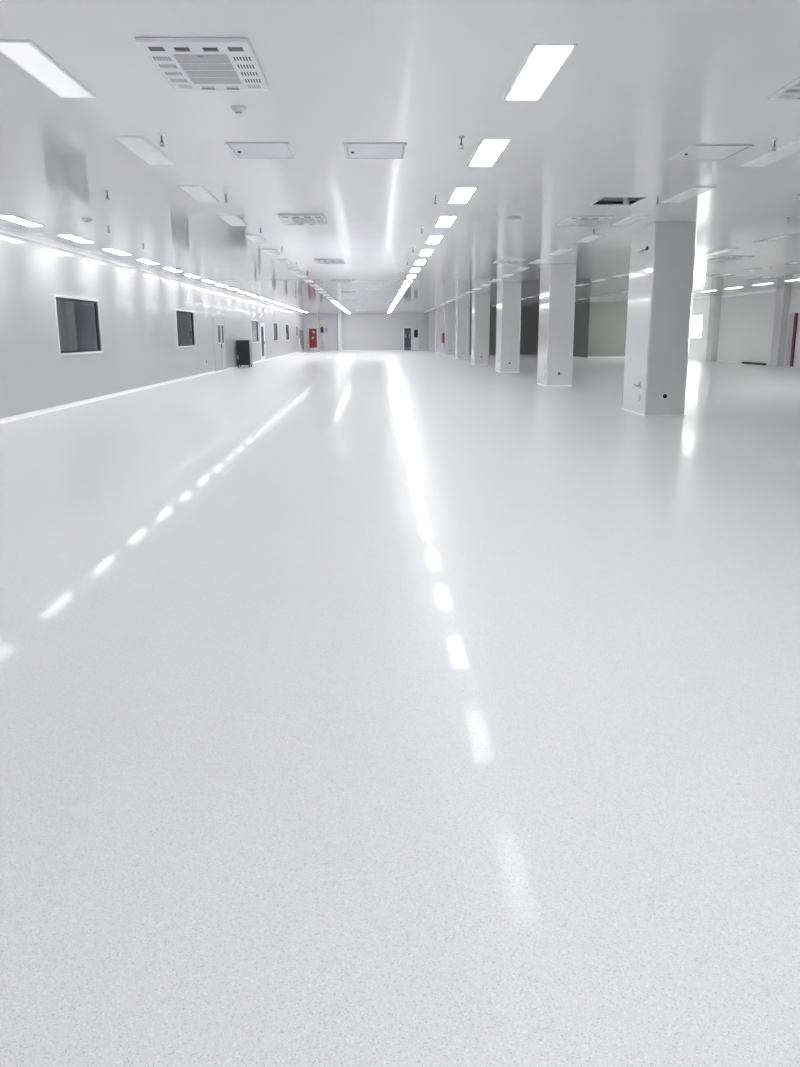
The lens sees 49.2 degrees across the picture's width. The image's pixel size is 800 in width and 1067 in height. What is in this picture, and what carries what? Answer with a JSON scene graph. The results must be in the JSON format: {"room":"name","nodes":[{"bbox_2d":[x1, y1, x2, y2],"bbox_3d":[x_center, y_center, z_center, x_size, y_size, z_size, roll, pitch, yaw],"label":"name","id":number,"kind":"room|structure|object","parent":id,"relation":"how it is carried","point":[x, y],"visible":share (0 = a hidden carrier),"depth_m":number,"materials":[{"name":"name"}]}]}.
{"room":"clean room","nodes":[
{"label":"clean room","id":0,"kind":"room"},
{"bbox_2d":[0,232,303,418],"bbox_3d":[-7.552,-6.892,29.510,0.100,3.406,109.400,-1,13,-1],"label":"wall","id":1,"kind":"structure","parent":0,"point":[138,316],"depth_m":21.59,"materials":[{"name":"white paint"}]},
{"bbox_2d":[54,294,102,355],"bbox_3d":[-7.265,-4.685,19.735,0.122,1.250,2.980,-1,13,-1],"label":"window","id":2,"kind":"structure","parent":1,"relation":"in","point":[99,349],"depth_m":20.14,"materials":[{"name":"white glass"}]},
{"bbox_2d":[0,225,302,314],"bbox_3d":[-7.446,-8.355,28.462,0.090,0.090,107.600,-1,13,-1],"label":"trim","id":3,"kind":"structure","parent":1,"relation":"attached to","point":[3,229],"depth_m":21.55,"materials":[{"name":"white metal"}]},
{"bbox_2d":[0,351,303,423],"bbox_3d":[-7.437,-5.114,29.199,0.075,0.075,107.600,-1,13,-1],"label":"baseboard","id":4,"kind":"structure","parent":1,"relation":"attached to","point":[51,409],"depth_m":20.98,"materials":[{"name":"white"}]},
{"bbox_2d":[175,309,195,347],"bbox_3d":[-7.576,-7.200,30.752,0.122,1.265,2.970,-1,13,-1],"label":"window","id":5,"kind":"structure","parent":1,"relation":"in","point":[193,344],"depth_m":31.76,"materials":[{"name":"white glass"}]},
{"bbox_2d":[213,318,226,370],"bbox_3d":[-7.707,-8.102,37.540,0.070,2.200,2.860,-1,13,-1],"label":"door","id":6,"kind":"structure","parent":1,"relation":"in","point":[218,324],"depth_m":37.38,"materials":[{"name":"white metal"}]},
{"bbox_2d":[251,320,258,342],"bbox_3d":[-8.075,-11.194,48.420,0.122,1.210,2.890,-1,13,-1],"label":"window","id":7,"kind":"structure","parent":1,"relation":"in","point":[256,321],"depth_m":49.62,"materials":[{"name":"white glass"}]},
{"bbox_2d":[259,323,265,360],"bbox_3d":[-8.104,-11.297,51.576,0.070,2.200,2.200,-1,13,-1],"label":"door","id":8,"kind":"structure","parent":1,"relation":"in","point":[261,325],"depth_m":51.49,"materials":[{"name":"white metal"}]},
{"bbox_2d":[273,322,277,340],"bbox_3d":[-8.357,-13.461,58.360,0.122,1.200,2.490,-1,13,-1],"label":"window","id":9,"kind":"structure","parent":1,"relation":"in","point":[275,326],"depth_m":58.77,"materials":[{"name":"white glass"}]},
{"bbox_2d":[285,324,288,340],"bbox_3d":[-8.578,-15.238,66.209,0.122,1.220,2.490,-1,13,-1],"label":"window","id":10,"kind":"structure","parent":1,"relation":"in","point":[286,325],"depth_m":66.76,"materials":[{"name":"white glass"}]},
{"bbox_2d":[298,329,303,351],"bbox_3d":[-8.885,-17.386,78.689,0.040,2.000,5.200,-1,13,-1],"label":"door","id":11,"kind":"structure","parent":1,"relation":"in","point":[301,334],"depth_m":78.71,"materials":[{"name":"white metal"}]},
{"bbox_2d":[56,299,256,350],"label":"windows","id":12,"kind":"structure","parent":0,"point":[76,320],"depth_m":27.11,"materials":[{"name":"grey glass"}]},
{"bbox_2d":[303,314,319,350],"bbox_3d":[-8.292,-18.825,81.918,1.383,3.406,1.300,-1,13,-1],"label":"wall","id":13,"kind":"structure","parent":0,"point":[310,321],"depth_m":81.18,"materials":[{"name":"paint"}]},
{"bbox_2d":[319,313,427,349],"bbox_3d":[-2.773,-19.040,82.744,12.663,3.406,0.100,-1,13,-1],"label":"wall","id":14,"kind":"structure","parent":0,"point":[359,331],"depth_m":82.66,"materials":[{"name":"white paint"}]},
{"bbox_2d":[338,314,341,350],"bbox_3d":[-5.661,-18.931,82.328,0.340,3.406,0.600,-1,13,-1],"label":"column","id":15,"kind":"structure","parent":14,"relation":"attached to","point":[339,315],"depth_m":82.10,"materials":[{"name":"white paint"}]},
{"bbox_2d":[320,350,409,350],"bbox_3d":[-2.092,-17.404,83.046,11.040,0.075,0.075,-1,13,-1],"label":"baseboard","id":16,"kind":"structure","parent":14,"relation":"attached to","point":[320,350],"depth_m":83.04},
{"bbox_2d":[403,327,411,350],"bbox_3d":[0.722,-18.458,82.872,0.840,2.180,0.100,-1,13,-1],"label":"door","id":17,"kind":"structure","parent":14,"relation":"in","point":[407,331],"depth_m":82.86,"materials":[{"name":"metal"}]},
{"bbox_2d":[412,328,418,349],"bbox_3d":[1.492,-18.412,82.904,0.620,2.030,0.100,-1,13,-1],"label":"door","id":18,"kind":"structure","parent":14,"relation":"in","point":[415,331],"depth_m":82.90,"materials":[{"name":"white metal"}]},
{"bbox_2d":[0,350,799,1066],"bbox_3d":[5.043,-5.309,30.226,25.483,0.120,109.400,-1,13,-1],"label":"floor","id":19,"kind":"structure","parent":0,"point":[412,708],"depth_m":3.47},
{"bbox_2d":[236,340,252,367],"bbox_3d":[-7.438,-8.597,41.801,0.632,1.270,0.890,-1,13,-1],"label":"cabinet","id":20,"kind":"object","parent":19,"relation":"on","point":[243,347],"visible":1,"depth_m":41.40,"materials":[{"name":"metal"}]},
{"bbox_2d":[309,329,316,350],"bbox_3d":[-8.076,-17.994,81.318,0.680,2.050,0.230,-1,13,-1],"label":"cabinet","id":21,"kind":"object","parent":19,"relation":"on","point":[312,332],"visible":0.97,"depth_m":81.20,"materials":[{"name":"red metal"}]},
{"bbox_2d":[428,313,434,350],"bbox_3d":[3.023,-18.753,81.357,0.769,3.406,1.512,-1,13,-1],"label":"column","id":22,"kind":"structure","parent":19,"relation":"on","point":[431,316],"depth_m":80.69,"materials":[{"name":"paint"}]},
{"bbox_2d":[434,310,442,352],"bbox_3d":[3.285,-16.644,72.093,0.769,3.406,1.512,-1,13,-1],"label":"column","id":23,"kind":"structure","parent":19,"relation":"on","point":[438,313],"depth_m":71.40,"materials":[{"name":"paint"}]},
{"bbox_2d":[443,306,454,355],"bbox_3d":[3.547,-14.533,62.821,0.769,3.406,1.527,-1,13,-1],"label":"column","id":24,"kind":"structure","parent":19,"relation":"on","point":[448,311],"depth_m":62.15,"materials":[{"name":"white paint"}]},
{"bbox_2d":[455,301,469,358],"bbox_3d":[3.809,-12.425,53.556,0.769,3.406,1.527,-1,13,-1],"label":"column","id":25,"kind":"structure","parent":19,"relation":"on","point":[462,308],"depth_m":52.88,"materials":[{"name":"white paint"}]},
{"bbox_2d":[471,294,489,364],"bbox_3d":[4.067,-10.316,44.292,0.777,3.406,1.527,-1,13,-1],"label":"column","id":26,"kind":"structure","parent":19,"relation":"on","point":[480,323],"depth_m":43.62,"materials":[{"name":"white paint"}]},
{"bbox_2d":[495,283,521,372],"bbox_3d":[4.329,-8.207,35.028,0.777,3.406,1.527,-1,13,-1],"label":"column","id":27,"kind":"structure","parent":19,"relation":"on","point":[508,320],"depth_m":34.38,"materials":[{"name":"white paint"}]},
{"bbox_2d":[537,264,575,386],"bbox_3d":[4.591,-6.098,25.763,0.777,3.406,1.527,-1,13,-1],"label":"column","id":28,"kind":"structure","parent":19,"relation":"on","point":[557,281],"depth_m":25.12,"materials":[{"name":"white paint"}]},
{"bbox_2d":[621,222,696,415],"bbox_3d":[4.831,-3.989,16.498,0.820,3.406,1.527,-1,13,-1],"label":"column","id":29,"kind":"structure","parent":19,"relation":"on","point":[662,254],"depth_m":15.90,"materials":[{"name":"white paint"}]},
{"bbox_2d":[742,362,765,364],"bbox_3d":[17.116,-8.236,42.316,0.106,0.103,2.600,-1,13,-1],"label":"floor grate","id":30,"kind":"object","parent":19,"relation":"on","point":[754,363],"depth_m":42.12,"materials":[{"name":"metal"}]},
{"bbox_2d":[0,0,799,313],"bbox_3d":[5.027,-8.696,29.455,25.483,0.015,109.400,-1,13,-1],"label":"ceiling","id":31,"kind":"structure","parent":0,"point":[644,82],"depth_m":8.69,"materials":[{"name":"white paint"}]},
{"bbox_2d":[0,215,43,225],"bbox_3d":[-6.421,-5.283,14.785,0.305,0.015,1.420,-1,13,-1],"label":"recessed light","id":32,"kind":"object","parent":31,"relation":"in","point":[12,218],"visible":1,"depth_m":14.65,"materials":[{"name":"white"}]},
{"bbox_2d":[0,39,96,97],"bbox_3d":[-2.604,-3.403,6.447,0.305,0.015,1.420,-1,13,-1],"label":"recessed light","id":33,"kind":"object","parent":31,"relation":"in","point":[24,53],"visible":1,"depth_m":6.33,"materials":[{"name":"white plastic"}]},
{"bbox_2d":[57,235,94,242],"bbox_3d":[-6.500,-5.915,17.563,0.305,0.015,1.420,-1,13,-1],"label":"recessed light","id":34,"kind":"object","parent":31,"relation":"in","point":[71,237],"visible":1,"depth_m":17.46,"materials":[{"name":"white"}]},
{"bbox_2d":[82,218,91,222],"bbox_3d":[-5.236,-5.232,14.625,0.170,0.054,0.170,-1,13,-1],"label":"smoke detector","id":35,"kind":"object","parent":31,"relation":"attached to","point":[87,220],"visible":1,"depth_m":14.57,"materials":[{"name":"white plastic"}]},
{"bbox_2d":[102,249,131,254],"bbox_3d":[-6.578,-6.548,20.341,0.305,0.015,1.420,-1,13,-1],"label":"recessed light","id":36,"kind":"object","parent":31,"relation":"in","point":[115,251],"visible":1,"depth_m":20.21,"materials":[{"name":"white"}]},
{"bbox_2d":[113,136,175,164],"bbox_3d":[-2.684,-4.044,9.263,0.305,0.015,1.420,-1,13,-1],"label":"recessed light","id":37,"kind":"object","parent":31,"relation":"in","point":[142,147],"visible":1,"depth_m":9.13,"materials":[{"name":"white plastic"}]},
{"bbox_2d":[135,259,159,263],"bbox_3d":[-6.657,-7.180,23.119,0.305,0.015,1.420,-1,13,-1],"label":"recessed light","id":38,"kind":"object","parent":31,"relation":"in","point":[147,261],"visible":1,"depth_m":22.89,"materials":[{"name":"white"}]},
{"bbox_2d":[138,260,156,263],"bbox_3d":[-6.657,-7.175,23.120,0.245,0.004,1.360,-1,13,-1],"label":"diffuser","id":39,"kind":"object","parent":38,"relation":"attached to","point":[145,261],"depth_m":22.98,"materials":[{"name":"white"}]},
{"bbox_2d":[158,134,164,146],"bbox_3d":[-2.317,-3.824,8.503,0.060,0.110,0.060,-1,13,-1],"label":"sprinkler","id":40,"kind":"object","parent":31,"relation":"attached to","point":[161,135],"visible":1,"depth_m":8.49,"materials":[{"name":"white metal"}]},
{"bbox_2d":[163,268,182,271],"bbox_3d":[-6.735,-7.812,25.897,0.305,0.015,1.420,-1,13,-1],"label":"recessed light","id":41,"kind":"object","parent":31,"relation":"in","point":[170,269],"visible":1,"depth_m":25.76,"materials":[{"name":"white"}]},
{"bbox_2d":[183,274,199,277],"bbox_3d":[-6.814,-8.445,28.674,0.305,0.015,1.420,-1,13,-1],"label":"recessed light","id":42,"kind":"object","parent":31,"relation":"in","point":[189,275],"visible":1,"depth_m":28.42,"materials":[{"name":"white"}]},
{"bbox_2d":[178,185,219,201],"bbox_3d":[-2.763,-4.685,12.080,0.305,0.015,1.420,-1,13,-1],"label":"recessed light","id":43,"kind":"object","parent":31,"relation":"in","point":[198,192],"visible":1,"depth_m":11.96,"materials":[{"name":"white plastic"}]},
{"bbox_2d":[135,38,268,89],"bbox_3d":[-1.385,-3.369,6.314,0.740,0.034,1.180,-1,13,-1],"label":"air conditioner","id":44,"kind":"object","parent":31,"relation":"attached to","point":[186,63],"depth_m":6.17,"materials":[{"name":"white plastic"}]},
{"bbox_2d":[173,47,189,49],"bbox_3d":[-1.467,-3.260,5.880,0.100,0.004,0.050,-1,13,-1],"label":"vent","id":45,"kind":"object","parent":44,"relation":"attached to","point":[174,48],"depth_m":5.87,"materials":[{"name":"metal"}]},
{"bbox_2d":[173,54,241,83],"bbox_3d":[-1.386,-3.368,6.350,0.370,0.008,0.710,-1,13,-1],"label":"ceiling vent","id":46,"kind":"object","parent":44,"relation":"in","point":[196,68],"depth_m":6.31,"materials":[{"name":"white plastic"}]},
{"bbox_2d":[202,48,217,49],"bbox_3d":[-1.278,-3.262,5.885,0.100,0.004,0.050,-1,13,-1],"label":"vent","id":47,"kind":"object","parent":44,"relation":"attached to","point":[202,48],"depth_m":5.89,"materials":[{"name":"metal"}]},
{"bbox_2d":[217,215,247,225],"bbox_3d":[-2.843,-5.326,14.897,0.305,0.015,1.420,-1,13,-1],"label":"recessed light","id":48,"kind":"object","parent":31,"relation":"in","point":[232,220],"visible":1,"depth_m":14.79,"materials":[{"name":"white plastic"}]},
{"bbox_2d":[231,105,245,113],"bbox_3d":[-1.383,-3.628,7.497,0.124,0.054,0.124,-1,13,-1],"label":"smoke detector","id":49,"kind":"object","parent":31,"relation":"attached to","point":[238,109],"visible":1,"depth_m":7.46,"materials":[{"name":"white plastic"}]},
{"bbox_2d":[244,235,266,242],"bbox_3d":[-2.923,-5.967,17.714,0.305,0.015,1.420,-1,13,-1],"label":"recessed light","id":50,"kind":"object","parent":31,"relation":"in","point":[254,238],"visible":1,"depth_m":17.59,"materials":[{"name":"white plastic"}]},
{"bbox_2d":[225,142,295,158],"bbox_3d":[-1.463,-4.045,9.257,0.650,0.022,0.800,-1,13,-1],"label":"access hatch","id":51,"kind":"object","parent":31,"relation":"attached to","point":[244,150],"visible":1,"depth_m":9.22,"materials":[{"name":"metal"}]},
{"bbox_2d":[262,249,281,254],"bbox_3d":[-3.002,-6.609,20.531,0.305,0.015,1.420,-1,13,-1],"label":"recessed light","id":52,"kind":"object","parent":31,"relation":"in","point":[269,251],"visible":1,"depth_m":20.45,"materials":[{"name":"white plastic"}]},
{"bbox_2d":[264,250,279,254],"bbox_3d":[-3.002,-6.603,20.532,0.245,0.004,1.360,-1,13,-1],"label":"diffuser","id":53,"kind":"object","parent":52,"relation":"attached to","point":[271,252],"depth_m":20.56,"materials":[{"name":"plastic"}]},
{"bbox_2d":[277,259,291,263],"bbox_3d":[-3.082,-7.250,23.348,0.305,0.015,1.420,-1,13,-1],"label":"recessed light","id":54,"kind":"object","parent":31,"relation":"in","point":[282,261],"visible":1,"depth_m":23.09,"materials":[{"name":"white plastic"}]},
{"bbox_2d":[278,260,290,263],"bbox_3d":[-3.082,-7.244,23.349,0.245,0.004,1.360,-1,13,-1],"label":"diffuser","id":55,"kind":"object","parent":54,"relation":"attached to","point":[281,261],"depth_m":23.16,"materials":[{"name":"plastic"}]},
{"bbox_2d":[288,268,300,271],"bbox_3d":[-3.162,-7.891,26.165,0.305,0.015,1.420,-1,13,-1],"label":"recessed light","id":56,"kind":"object","parent":31,"relation":"in","point":[290,269],"visible":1,"depth_m":26.16,"materials":[{"name":"white plastic"}]},
{"bbox_2d":[296,274,307,277],"bbox_3d":[-3.241,-8.532,28.981,0.305,0.015,1.420,-1,13,-1],"label":"recessed light","id":57,"kind":"object","parent":31,"relation":"in","point":[298,275],"visible":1,"depth_m":28.84,"materials":[{"name":"white plastic"}]},
{"bbox_2d":[278,214,327,224],"bbox_3d":[-1.623,-5.288,14.745,0.740,0.034,1.180,-1,13,-1],"label":"air conditioner","id":58,"kind":"object","parent":31,"relation":"attached to","point":[288,219],"depth_m":14.59,"materials":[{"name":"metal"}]},
{"bbox_2d":[291,218,315,223],"bbox_3d":[-1.624,-5.287,14.781,0.370,0.008,0.710,-1,13,-1],"label":"ceiling vent","id":59,"kind":"object","parent":58,"relation":"in","point":[293,220],"depth_m":14.75,"materials":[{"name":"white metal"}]},
{"bbox_2d":[314,259,343,263],"bbox_3d":[-1.863,-7.218,23.225,0.740,0.034,1.180,-1,13,-1],"label":"air conditioner","id":60,"kind":"object","parent":31,"relation":"attached to","point":[318,261],"depth_m":22.99,"materials":[{"name":"metal"}]},
{"bbox_2d":[331,280,352,281],"bbox_3d":[-2.100,-9.126,31.607,0.740,0.034,1.180,-1,13,-1],"label":"ceiling light","id":61,"kind":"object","parent":31,"relation":"attached to","point":[331,280],"depth_m":31.39,"materials":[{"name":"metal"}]},
{"bbox_2d":[340,291,356,292],"bbox_3d":[-2.337,-11.034,39.990,0.740,0.034,1.180,-1,13,-1],"label":"ceiling vent","id":62,"kind":"object","parent":31,"relation":"attached to","point":[340,291],"depth_m":39.43,"materials":[{"name":"metal"}]},
{"bbox_2d":[343,143,406,158],"bbox_3d":[-0.264,-4.062,9.307,0.650,0.022,0.800,-1,13,-1],"label":"access hatch","id":63,"kind":"object","parent":31,"relation":"attached to","point":[355,150],"visible":1,"depth_m":9.25,"materials":[{"name":"metal"}]},
{"bbox_2d":[409,268,420,271],"bbox_3d":[0.463,-8.012,26.618,0.305,0.015,1.420,-1,13,-1],"label":"recessed light","id":64,"kind":"object","parent":31,"relation":"in","point":[412,269],"visible":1,"depth_m":26.40,"materials":[{"name":"white"}]},
{"bbox_2d":[413,260,426,264],"bbox_3d":[0.544,-7.360,23.755,0.305,0.015,1.420,-1,13,-1],"label":"recessed light","id":65,"kind":"object","parent":31,"relation":"in","point":[417,262],"visible":1,"depth_m":23.63,"materials":[{"name":"white"}]},
{"bbox_2d":[415,261,424,264],"bbox_3d":[0.544,-7.355,23.756,0.245,0.004,1.360,-1,13,-1],"label":"diffuser","id":66,"kind":"object","parent":65,"relation":"attached to","point":[416,262],"depth_m":23.66,"materials":[{"name":"white"}]},
{"bbox_2d":[419,250,433,255],"bbox_3d":[0.625,-6.709,20.893,0.305,0.015,1.420,-1,13,-1],"label":"recessed light","id":67,"kind":"object","parent":31,"relation":"in","point":[422,252],"visible":1,"depth_m":20.76,"materials":[{"name":"white"}]},
{"bbox_2d":[425,236,443,243],"bbox_3d":[0.706,-6.057,18.030,0.305,0.015,1.420,-1,13,-1],"label":"recessed light","id":68,"kind":"object","parent":31,"relation":"in","point":[431,239],"visible":1,"depth_m":17.91,"materials":[{"name":"white"}]},
{"bbox_2d":[434,216,457,226],"bbox_3d":[0.787,-5.405,15.167,0.305,0.015,1.420,-1,13,-1],"label":"recessed light","id":69,"kind":"object","parent":31,"relation":"in","point":[443,221],"visible":1,"depth_m":15.05,"materials":[{"name":"white"}]},
{"bbox_2d":[458,136,463,148],"bbox_3d":[0.609,-3.880,8.686,0.060,0.110,0.060,-1,13,-1],"label":"sprinkler","id":70,"kind":"object","parent":31,"relation":"attached to","point":[460,137],"visible":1,"depth_m":8.68,"materials":[{"name":"metal"}]},
{"bbox_2d":[447,187,477,202],"bbox_3d":[0.868,-4.754,12.305,0.305,0.015,1.420,-1,13,-1],"label":"recessed light","id":71,"kind":"object","parent":31,"relation":"in","point":[459,194],"visible":1,"depth_m":12.15,"materials":[{"name":"white"}]},
{"bbox_2d":[467,138,510,165],"bbox_3d":[0.949,-4.102,9.442,0.305,0.015,1.420,-1,13,-1],"label":"recessed light","id":72,"kind":"object","parent":31,"relation":"in","point":[487,152],"visible":1,"depth_m":9.32,"materials":[{"name":"white plastic"}]},
{"bbox_2d":[493,259,526,263],"bbox_3d":[2.937,-7.292,23.447,0.740,0.034,1.180,-1,13,-1],"label":"ceiling cassette","id":73,"kind":"structure","parent":31,"relation":"attached to","point":[499,261],"depth_m":23.28,"materials":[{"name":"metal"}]},
{"bbox_2d":[506,216,519,220],"bbox_3d":[1.896,-5.268,14.634,0.220,0.056,0.140,-1,13,-1],"label":"junction box","id":74,"kind":"object","parent":31,"relation":"attached to","point":[509,218],"visible":1,"depth_m":14.57,"materials":[{"name":"white plastic"}]},
{"bbox_2d":[513,268,527,270],"bbox_3d":[3.661,-8.002,26.506,0.305,0.015,1.420,-1,13,-1],"label":"recessed light","id":75,"kind":"object","parent":31,"relation":"in","point":[517,269],"visible":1,"depth_m":26.39,"materials":[{"name":"white plastic"}]},
{"bbox_2d":[528,259,548,263],"bbox_3d":[3.741,-7.359,23.680,0.305,0.015,1.420,-1,13,-1],"label":"recessed light","id":76,"kind":"object","parent":31,"relation":"in","point":[538,261],"visible":1,"depth_m":23.49,"materials":[{"name":"white plastic"}]},
{"bbox_2d":[530,260,545,263],"bbox_3d":[3.741,-7.353,23.681,0.245,0.004,1.360,-1,13,-1],"label":"diffuser","id":77,"kind":"object","parent":76,"relation":"attached to","point":[536,261],"depth_m":23.69,"materials":[{"name":"plastic"}]},
{"bbox_2d":[503,43,577,99],"bbox_3d":[1.029,-3.451,6.579,0.305,0.015,1.420,-1,13,-1],"label":"recessed light","id":78,"kind":"object","parent":31,"relation":"in","point":[542,63],"visible":1,"depth_m":6.43,"materials":[{"name":"white plastic"}]},
{"bbox_2d":[548,249,571,254],"bbox_3d":[3.821,-6.715,20.853,0.305,0.015,1.420,-1,13,-1],"label":"recessed light","id":79,"kind":"object","parent":31,"relation":"in","point":[559,251],"visible":1,"depth_m":20.70,"materials":[{"name":"white plastic"}]},
{"bbox_2d":[556,216,613,225],"bbox_3d":[3.174,-5.388,15.084,0.740,0.034,1.180,-1,13,-1],"label":"ceiling vent","id":80,"kind":"object","parent":31,"relation":"attached to","point":[571,220],"depth_m":14.94,"materials":[{"name":"metal"}]},
{"bbox_2d":[574,235,604,242],"bbox_3d":[3.901,-6.072,18.027,0.305,0.015,1.420,-1,13,-1],"label":"recessed light","id":81,"kind":"object","parent":31,"relation":"in","point":[587,239],"visible":1,"depth_m":17.90,"materials":[{"name":"white plastic"}]},
{"bbox_2d":[591,197,647,204],"bbox_3d":[3.229,-4.923,12.939,0.650,0.019,0.790,-1,13,-1],"label":"trim","id":82,"kind":"structure","parent":31,"relation":"attached to","point":[603,197],"depth_m":12.86,"materials":[{"name":"white metal"}]},
{"bbox_2d":[610,215,649,225],"bbox_3d":[3.981,-5.428,15.200,0.305,0.015,1.420,-1,13,-1],"label":"recessed light","id":83,"kind":"object","parent":31,"relation":"in","point":[632,219],"visible":1,"depth_m":15.04,"materials":[{"name":"white plastic"}]},
{"bbox_2d":[661,187,715,202],"bbox_3d":[4.061,-4.785,12.373,0.305,0.015,1.420,-1,13,-1],"label":"recessed light","id":84,"kind":"object","parent":31,"relation":"in","point":[692,192],"visible":1,"depth_m":12.25,"materials":[{"name":"white plastic"}]},
{"bbox_2d":[667,145,753,160],"bbox_3d":[3.347,-4.119,9.478,0.650,0.022,0.800,-1,13,-1],"label":"access hatch","id":85,"kind":"object","parent":31,"relation":"attached to","point":[693,152],"visible":1,"depth_m":9.44,"materials":[{"name":"metal"}]},
{"bbox_2d":[709,274,730,276],"bbox_3d":[10.893,-8.769,29.717,0.305,0.015,1.420,-1,13,-1],"label":"recessed light","id":86,"kind":"object","parent":31,"relation":"in","point":[721,274],"visible":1,"depth_m":29.60,"materials":[{"name":"white plastic"}]},
{"bbox_2d":[705,248,738,253],"bbox_3d":[7.689,-6.757,20.953,0.305,0.015,1.420,-1,13,-1],"label":"recessed light","id":87,"kind":"object","parent":31,"relation":"in","point":[726,249],"visible":1,"depth_m":20.86,"materials":[{"name":"white plastic"}]},
{"bbox_2d":[709,249,735,253],"bbox_3d":[7.689,-6.752,20.954,0.245,0.004,1.360,-1,13,-1],"label":"diffuser","id":88,"kind":"object","parent":87,"relation":"attached to","point":[723,250],"depth_m":20.86,"materials":[{"name":"plastic"}]},
{"bbox_2d":[709,256,753,260],"bbox_3d":[8.637,-7.176,22.814,0.740,0.034,1.180,-1,13,-1],"label":"ceiling cassette","id":89,"kind":"structure","parent":31,"relation":"attached to","point":[725,258],"depth_m":22.68,"materials":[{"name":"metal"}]},
{"bbox_2d":[744,267,771,270],"bbox_3d":[10.973,-8.125,26.890,0.305,0.015,1.420,-1,13,-1],"label":"recessed light","id":90,"kind":"object","parent":31,"relation":"in","point":[761,267],"visible":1,"depth_m":26.75,"materials":[{"name":"white plastic"}]},
{"bbox_2d":[747,277,781,279],"bbox_3d":[13.001,-9.111,31.217,0.740,0.034,1.180,-1,13,-1],"label":"ceiling light","id":91,"kind":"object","parent":31,"relation":"attached to","point":[757,278],"depth_m":31.08,"materials":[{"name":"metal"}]},
{"bbox_2d":[739,139,799,166],"bbox_3d":[4.141,-4.142,9.547,0.305,0.015,1.420,-1,13,-1],"label":"recessed light","id":92,"kind":"object","parent":31,"relation":"in","point":[792,147],"visible":1,"depth_m":9.58,"materials":[{"name":"white plastic"}]},
{"bbox_2d":[771,138,777,150],"bbox_3d":[3.791,-3.932,8.846,0.060,0.110,0.060,-1,13,-1],"label":"sprinkler","id":93,"kind":"object","parent":31,"relation":"attached to","point":[775,139],"visible":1,"depth_m":8.84,"materials":[{"name":"metal"}]},
{"bbox_2d":[754,234,797,241],"bbox_3d":[7.769,-6.114,18.127,0.305,0.015,1.420,-1,13,-1],"label":"recessed light","id":94,"kind":"object","parent":31,"relation":"in","point":[783,235],"visible":1,"depth_m":18.03,"materials":[{"name":"white plastic"}]},
{"bbox_2d":[768,78,799,99],"bbox_3d":[3.431,-3.476,6.683,0.740,0.034,1.180,-1,13,-1],"label":"ceiling vent","id":95,"kind":"object","parent":31,"relation":"attached to","point":[791,91],"depth_m":7.06,"materials":[{"name":"metal"}]},
{"bbox_2d":[793,194,799,200],"bbox_3d":[5.659,-4.778,12.451,0.120,0.078,0.120,-1,13,-1],"label":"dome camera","id":96,"kind":"object","parent":31,"relation":"attached to","point":[796,197],"visible":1,"depth_m":12.42,"materials":[{"name":"white plastic"}]},
{"bbox_2d":[469,302,588,357],"bbox_3d":[7.991,-13.860,59.768,7.640,3.406,9.980,-1,13,-1],"label":"wall","id":97,"kind":"structure","parent":0,"point":[529,327],"depth_m":64.31,"materials":[{"name":"grey paint"}]},
{"bbox_2d":[587,302,627,357],"bbox_3d":[14.358,-12.806,55.007,5.020,3.406,0.120,-1,13,-1],"label":"wall partition","id":98,"kind":"structure","parent":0,"point":[607,326],"depth_m":54.90,"materials":[{"name":"white paint"}]},
{"bbox_2d":[588,356,624,357],"bbox_3d":[14.368,-11.161,55.282,5.020,0.075,0.075,-1,13,-1],"label":"baseboard","id":99,"kind":"structure","parent":98,"relation":"attached to","point":[601,356],"depth_m":55.27,"materials":[{"name":"white"}]},
{"bbox_2d":[594,201,635,203],"bbox_3d":[3.228,-5.266,12.861,1.690,0.685,1.830,-1,13,-1],"label":"ceiling opening","id":100,"kind":"structure","parent":0,"point":[630,202],"depth_m":13.78,"materials":[{"name":"black"}]},
{"bbox_2d":[598,198,641,204],"bbox_3d":[3.237,-5.092,13.322,1.500,0.170,0.215,2,13,11],"label":"duct","id":101,"kind":"object","parent":100,"relation":"in","point":[603,199],"depth_m":13.31,"materials":[{"name":"metal"}]},
{"bbox_2d":[688,289,799,363],"bbox_3d":[18.044,-3.958,16.076,0.150,3.406,80.500,-1,13,-1],"label":"wall","id":102,"kind":"structure","parent":0,"point":[746,321],"depth_m":43.86,"materials":[{"name":"white paint"}]},
{"bbox_2d":[689,315,702,337],"bbox_3d":[17.062,-11.921,50.401,0.170,1.300,2.300,-1,13,-1],"label":"window","id":103,"kind":"structure","parent":102,"relation":"in","point":[691,315],"depth_m":50.08,"materials":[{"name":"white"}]},
{"bbox_2d":[706,296,720,360],"bbox_3d":[16.920,-11.038,47.187,0.340,3.406,0.750,-1,13,-1],"label":"column","id":104,"kind":"structure","parent":102,"relation":"attached to","point":[715,301],"depth_m":46.97,"materials":[{"name":"white paint"}]},
{"bbox_2d":[688,358,799,367],"bbox_3d":[17.941,-2.322,16.394,0.075,0.075,80.000,-1,13,-1],"label":"baseboard","id":105,"kind":"structure","parent":102,"relation":"attached to","point":[688,358],"depth_m":46.06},
{"bbox_2d":[692,287,799,300],"bbox_3d":[17.918,-5.562,15.656,0.090,0.090,80.000,-1,13,-1],"label":"trim","id":106,"kind":"structure","parent":102,"relation":"attached to","point":[796,288],"depth_m":43.23,"materials":[{"name":"metal"}]},
{"bbox_2d":[770,288,790,366],"bbox_3d":[17.140,-9.268,39.409,0.340,3.406,0.750,-1,13,-1],"label":"column","id":107,"kind":"structure","parent":102,"relation":"attached to","point":[782,302],"depth_m":39.20,"materials":[{"name":"white paint"}]},
{"bbox_2d":[784,310,799,366],"bbox_3d":[17.300,-8.377,37.646,0.130,2.450,2.950,-1,13,-1],"label":"door","id":108,"kind":"structure","parent":102,"relation":"in","point":[792,349],"depth_m":38.42,"materials":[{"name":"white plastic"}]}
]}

